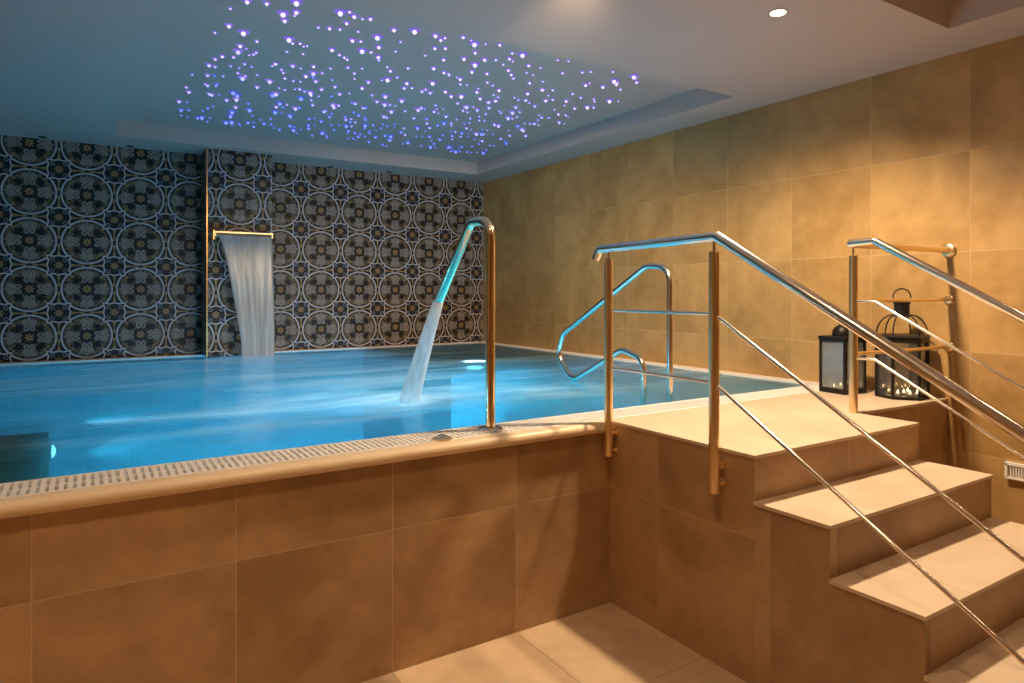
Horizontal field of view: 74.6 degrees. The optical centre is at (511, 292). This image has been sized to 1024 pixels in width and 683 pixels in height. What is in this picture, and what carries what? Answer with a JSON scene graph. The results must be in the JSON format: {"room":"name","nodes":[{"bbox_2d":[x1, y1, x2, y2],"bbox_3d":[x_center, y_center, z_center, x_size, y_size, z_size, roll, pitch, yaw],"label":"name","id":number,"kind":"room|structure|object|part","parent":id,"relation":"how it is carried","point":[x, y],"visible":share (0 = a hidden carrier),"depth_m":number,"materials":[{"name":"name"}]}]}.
{"room":"indoor spa pool","nodes":[
{"label":"indoor spa pool","id":0,"kind":"room"},
{"bbox_2d":[0,135,482,363],"bbox_3d":[-3.058,0.125,7.468,6.630,3.950,0.150,0,0,-32],"label":"wall","id":1,"kind":"structure","parent":0,"point":[100,245],"depth_m":7.10,"materials":[{"name":"tile"}]},
{"bbox_2d":[201,148,271,356],"bbox_3d":[-2.952,-0.406,7.205,0.648,2.133,0.408,0,0,-32],"label":"pillar","id":2,"kind":"structure","parent":1,"relation":"attached to","point":[236,187],"depth_m":7.01,"materials":[{"name":"tile"}]},
{"bbox_3d":[-3.115,-0.406,6.867,0.012,2.133,0.012,0,0,-32],"label":"edge trim","id":3,"kind":"part","parent":2,"relation":"part of","materials":[{"name":"metal"}]},
{"bbox_2d":[210,229,272,240],"bbox_3d":[-2.799,-0.583,6.984,0.594,0.105,0.145,0,0,-32],"label":"spout","id":4,"kind":"object","parent":2,"relation":"attached to","point":[213,233],"visible":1,"depth_m":6.90,"materials":[{"name":"metal"}]},
{"bbox_3d":[-3.041,-0.583,6.831,0.022,0.105,0.145,0,0,-32],"label":"plate","id":5,"kind":"part","parent":4,"relation":"part of","materials":[{"name":"metal"}]},
{"bbox_3d":[-2.798,-0.595,6.988,0.587,0.060,0.140,0,0,-32],"label":"spout","id":6,"kind":"part","parent":4,"relation":"part of","materials":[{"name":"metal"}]},
{"bbox_2d":[0,0,1023,182],"bbox_3d":[-0.162,-1.637,2.899,6.230,0.327,10.670,0,0,-32],"label":"ceiling","id":7,"kind":"structure","parent":0,"point":[64,64],"depth_m":4.09,"materials":[{"name":"paint"}]},
{"bbox_2d":[119,0,698,161],"bbox_3d":[-1.026,-1.612,5.690,3.878,0.041,3.948,0,0,-32],"label":"ceiling","id":8,"kind":"structure","parent":7,"relation":"attached to","point":[310,71],"depth_m":5.24,"materials":[{"name":"paint"}]},
{"bbox_2d":[224,23,233,27],"bbox_3d":[-1.715,-1.611,4.075,0.055,0.024,0.052,0,0,-32],"label":"recessed light","id":9,"kind":"object","parent":8,"relation":"in","point":[229,25],"depth_m":4.07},
{"bbox_2d":[232,49,243,54],"bbox_3d":[-1.836,-1.608,4.508,0.074,0.032,0.070,0,0,-32],"label":"recessed light","id":10,"kind":"object","parent":8,"relation":"in","point":[238,51],"depth_m":4.50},
{"bbox_2d":[237,29,249,35],"bbox_3d":[-1.669,-1.608,4.181,0.074,0.032,0.070,0,0,-32],"label":"recessed light","id":11,"kind":"object","parent":8,"relation":"in","point":[243,32],"depth_m":4.17,"materials":[{"name":"white"}]},
{"bbox_2d":[277,10,288,17],"bbox_3d":[-1.327,-1.608,3.898,0.074,0.032,0.070,0,0,-32],"label":"recessed light","id":12,"kind":"object","parent":8,"relation":"in","point":[283,13],"depth_m":3.89,"materials":[{"name":"white"}]},
{"bbox_2d":[280,18,288,22],"bbox_3d":[-1.351,-1.611,3.998,0.055,0.024,0.052,0,0,-32],"label":"recessed light","id":13,"kind":"object","parent":8,"relation":"in","point":[285,20],"depth_m":3.99,"materials":[{"name":"white"}]},
{"bbox_2d":[283,36,294,42],"bbox_3d":[-1.422,-1.608,4.290,0.074,0.032,0.070,0,0,-32],"label":"recessed light","id":14,"kind":"object","parent":8,"relation":"in","point":[289,39],"depth_m":4.28,"materials":[{"name":"white"}]},
{"bbox_2d":[291,9,300,14],"bbox_3d":[-1.244,-1.611,3.878,0.055,0.024,0.052,0,0,-32],"label":"recessed light","id":15,"kind":"object","parent":8,"relation":"in","point":[293,11],"depth_m":3.87,"materials":[{"name":"white"}]},
{"bbox_2d":[290,0,302,6],"bbox_3d":[-1.201,-1.608,3.745,0.074,0.032,0.070,0,0,-32],"label":"recessed light","id":16,"kind":"object","parent":8,"relation":"in","point":[294,2],"depth_m":3.74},
{"bbox_2d":[308,71,317,75],"bbox_3d":[-1.464,-1.608,4.955,0.074,0.032,0.070,0,0,-32],"label":"recessed light","id":17,"kind":"object","parent":8,"relation":"in","point":[313,73],"depth_m":4.95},
{"bbox_2d":[334,9,346,16],"bbox_3d":[-0.991,-1.608,3.881,0.074,0.032,0.070,0,0,-32],"label":"recessed light","id":18,"kind":"object","parent":8,"relation":"in","point":[341,12],"depth_m":3.87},
{"bbox_2d":[350,14,358,18],"bbox_3d":[-0.924,-1.611,3.937,0.055,0.024,0.052,0,0,-32],"label":"recessed light","id":19,"kind":"object","parent":8,"relation":"in","point":[354,16],"depth_m":3.93,"materials":[{"name":"white"}]},
{"bbox_2d":[357,48,366,53],"bbox_3d":[-1.001,-1.608,4.492,0.074,0.032,0.070,0,0,-32],"label":"recessed light","id":20,"kind":"object","parent":8,"relation":"in","point":[362,50],"depth_m":4.48,"materials":[{"name":"white"}]},
{"bbox_2d":[372,34,382,40],"bbox_3d":[-0.852,-1.608,4.254,0.074,0.032,0.070,0,0,-32],"label":"recessed light","id":21,"kind":"object","parent":8,"relation":"in","point":[374,36],"depth_m":4.25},
{"bbox_2d":[409,28,419,34],"bbox_3d":[-0.602,-1.608,4.155,0.074,0.032,0.070,0,0,-32],"label":"recessed light","id":22,"kind":"object","parent":8,"relation":"in","point":[411,30],"depth_m":4.15,"materials":[{"name":"white"}]},
{"bbox_2d":[469,41,479,46],"bbox_3d":[-0.243,-1.608,4.369,0.074,0.032,0.070,0,0,-32],"label":"recessed light","id":23,"kind":"object","parent":8,"relation":"in","point":[471,43],"depth_m":4.36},
{"bbox_2d":[470,62,479,67],"bbox_3d":[-0.263,-1.608,4.766,0.074,0.032,0.070,0,0,-32],"label":"recessed light","id":24,"kind":"object","parent":8,"relation":"in","point":[475,64],"depth_m":4.76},
{"bbox_2d":[518,52,527,57],"bbox_3d":[0.072,-1.608,4.570,0.074,0.032,0.070,0,0,-32],"label":"recessed light","id":25,"kind":"object","parent":8,"relation":"in","point":[520,54],"depth_m":4.56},
{"bbox_2d":[629,74,638,78],"bbox_3d":[0.911,-1.608,5.029,0.074,0.032,0.070,0,0,-32],"label":"recessed light","id":26,"kind":"object","parent":8,"relation":"in","point":[633,76],"depth_m":5.02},
{"bbox_2d":[768,8,787,15],"bbox_3d":[1.397,-1.468,3.532,0.097,0.010,0.097,0,0,-32],"label":"recessed light","id":27,"kind":"object","parent":7,"relation":"in","point":[779,11],"visible":1,"depth_m":3.52,"materials":[{"name":"paint"}]},
{"bbox_2d":[360,602,746,682],"bbox_3d":[1.232,1.650,0.700,6.230,0.100,5.463,0,0,-32],"label":"floor","id":28,"kind":"structure","parent":0,"point":[605,643],"depth_m":2.92,"materials":[{"name":"beige tile"}]},
{"bbox_2d":[0,341,818,682],"bbox_3d":[-1.614,1.319,5.190,6.230,1.362,5.247,0,0,-32],"label":"swimming pool","id":29,"kind":"object","parent":28,"relation":"on","point":[357,567],"depth_m":2.78,"materials":[{"name":"beige tile"}]},
{"bbox_2d":[48,449,55,460],"bbox_3d":[-2.316,0.800,3.386,0.033,0.094,0.094,0,0,-32],"label":"lamp","id":30,"kind":"object","parent":29,"relation":"attached to","point":[51,452],"visible":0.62,"depth_m":3.36,"materials":[{"name":"metal"}]},
{"bbox_3d":[-3.040,0.670,7.308,6.090,0.024,0.142,0,0,-32],"label":"overflow grate","id":31,"kind":"part","parent":29,"relation":"part of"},
{"bbox_2d":[0,343,755,451],"bbox_3d":[-1.664,0.654,5.231,5.990,0.047,4.842,0,0,-32],"label":"pool water","id":32,"kind":"object","parent":29,"relation":"in","point":[361,397],"visible":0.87,"depth_m":4.71,"materials":[{"name":"blue liquid"}]},
{"bbox_2d":[218,235,274,356],"bbox_3d":[-2.709,0.046,6.869,0.520,1.244,0.140,0,0,-32],"label":"water","id":33,"kind":"object","parent":32,"relation":"on","point":[263,250],"visible":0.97,"depth_m":6.87,"materials":[{"name":"liquid"}]},
{"bbox_2d":[401,300,443,397],"bbox_3d":[-0.516,0.356,3.890,0.125,0.689,0.505,0,0,-32],"label":"water","id":34,"kind":"object","parent":32,"relation":"on","point":[416,374],"visible":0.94,"depth_m":3.85,"materials":[{"name":"clear liquid"}]},
{"bbox_3d":[-0.301,0.670,3.118,6.230,0.024,0.212,0,0,-32],"label":"overflow grate","id":35,"kind":"part","parent":29,"relation":"part of","materials":[{"name":"beige plastic"}]},
{"bbox_3d":[-0.313,0.648,3.013,0.092,0.021,0.092,0,0,-32],"label":"push button","id":36,"kind":"part","parent":29,"relation":"part of","materials":[{"name":"silver metal"}]},
{"bbox_2d":[434,216,502,431],"bbox_3d":[-0.243,0.141,3.451,0.124,1.034,0.643,0,0,-32],"label":"spout","id":37,"kind":"object","parent":29,"relation":"on","point":[449,274],"visible":1,"depth_m":3.22,"materials":[{"name":"metal"}]},
{"bbox_2d":[557,263,672,405],"bbox_3d":[0.697,0.333,4.784,0.090,1.053,1.252,0,0,-32],"label":"grab rail","id":38,"kind":"object","parent":29,"relation":"attached to","point":[643,377],"visible":0.79,"depth_m":4.50,"materials":[{"name":"metal"}]},
{"bbox_3d":[0.884,0.670,6.936,0.140,0.024,4.970,0,0,-32],"label":"overflow grate","id":39,"kind":"part","parent":29,"relation":"part of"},
{"bbox_2d":[611,389,1023,682],"bbox_3d":[2.033,1.130,3.153,2.244,0.940,2.231,0,0,-32],"label":"staircase","id":40,"kind":"structure","parent":28,"relation":"on","point":[770,577],"depth_m":2.80,"materials":[{"name":"beige tile"}]},
{"bbox_2d":[592,231,1023,665],"bbox_3d":[1.187,0.657,2.335,0.076,1.826,2.794,0,0,-32],"label":"stair handrail","id":41,"kind":"object","parent":40,"relation":"attached to","point":[967,398],"visible":1,"depth_m":2.63,"materials":[{"name":"metal"}]},
{"bbox_3d":[0.489,0.332,3.407,0.045,0.993,0.044,0,0,-32],"label":"post","id":42,"kind":"part","parent":41,"relation":"part of","materials":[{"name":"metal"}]},
{"bbox_3d":[0.852,0.339,2.834,0.045,1.013,0.044,0,0,-32],"label":"post","id":43,"kind":"part","parent":41,"relation":"part of","materials":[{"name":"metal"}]},
{"bbox_3d":[1.174,0.338,2.326,0.043,1.189,2.794,0,0,-32],"label":"rail","id":44,"kind":"part","parent":41,"relation":"part of","materials":[{"name":"metal"}]},
{"bbox_2d":[818,323,865,394],"bbox_3d":[2.184,0.414,4.445,0.210,0.492,0.210,0,0,-25],"label":"candle lantern","id":45,"kind":"object","parent":40,"relation":"on","point":[834,348],"visible":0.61,"depth_m":4.39,"materials":[{"name":"metal"}]},
{"bbox_3d":[2.102,0.474,4.406,0.003,0.304,0.166,0,0,-25],"label":"glass pane","id":46,"kind":"part","parent":45,"relation":"part of","materials":[{"name":"clear glass"}]},
{"bbox_3d":[2.224,0.474,4.363,0.166,0.304,0.003,0,0,-25],"label":"glass pane","id":47,"kind":"part","parent":45,"relation":"part of","materials":[{"name":"clear glass"}]},
{"bbox_2d":[875,288,930,400],"bbox_3d":[2.455,0.316,4.234,0.327,0.687,0.283,0,0,-40],"label":"candle lantern","id":48,"kind":"object","parent":40,"relation":"on","point":[884,379],"visible":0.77,"depth_m":4.19,"materials":[{"name":"metal"}]},
{"bbox_3d":[2.338,0.475,4.213,0.003,0.330,0.135,0,0,-10],"label":"glass pane","id":49,"kind":"part","parent":48,"relation":"part of","materials":[{"name":"clear glass"}]},
{"bbox_3d":[2.454,0.029,4.234,0.120,0.112,0.008,0,0,0],"label":"ring handle","id":50,"kind":"part","parent":48,"relation":"part of","materials":[{"name":"metal"}]},
{"bbox_3d":[2.455,0.470,4.234,0.306,0.350,0.265,0,0,-40],"label":"frame","id":51,"kind":"part","parent":48,"relation":"part of","materials":[{"name":"metal"}]},
{"bbox_3d":[2.571,0.475,4.255,0.003,0.330,0.135,0,0,-10],"label":"glass pane","id":52,"kind":"part","parent":48,"relation":"part of","materials":[{"name":"clear glass"}]},
{"bbox_3d":[2.531,0.475,4.144,0.135,0.330,0.003,0,0,-40],"label":"glass pane","id":53,"kind":"part","parent":48,"relation":"part of","materials":[{"name":"clear glass"}]},
{"bbox_2d":[847,237,1023,458],"bbox_3d":[2.849,0.636,3.034,0.996,1.887,2.196,0,0,-32],"label":"stair handrail","id":54,"kind":"object","parent":40,"relation":"attached to","point":[948,249],"visible":0.98,"depth_m":3.62,"materials":[{"name":"metal"}]},
{"bbox_3d":[1.872,0.230,3.687,0.045,0.860,0.044,0,0,-32],"label":"post","id":55,"kind":"part","parent":54,"relation":"part of","materials":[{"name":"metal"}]},
{"bbox_3d":[2.447,0.316,2.780,0.042,1.219,2.196,0,0,-32],"label":"rail","id":56,"kind":"part","parent":54,"relation":"part of","materials":[{"name":"metal"}]},
{"bbox_2d":[483,35,1023,524],"bbox_3d":[2.586,0.125,4.522,0.150,3.950,10.870,0,0,-32],"label":"wall","id":57,"kind":"structure","parent":0,"point":[928,153],"depth_m":5.00,"materials":[{"name":"beige tile"}]},
{"bbox_2d":[1004,461,1023,481],"bbox_3d":[2.914,1.029,3.836,0.030,0.094,0.170,0,0,-32],"label":"air vent","id":58,"kind":"object","parent":57,"relation":"attached to","point":[1012,470],"visible":1,"depth_m":3.87,"materials":[{"name":"white plastic"}]}
]}

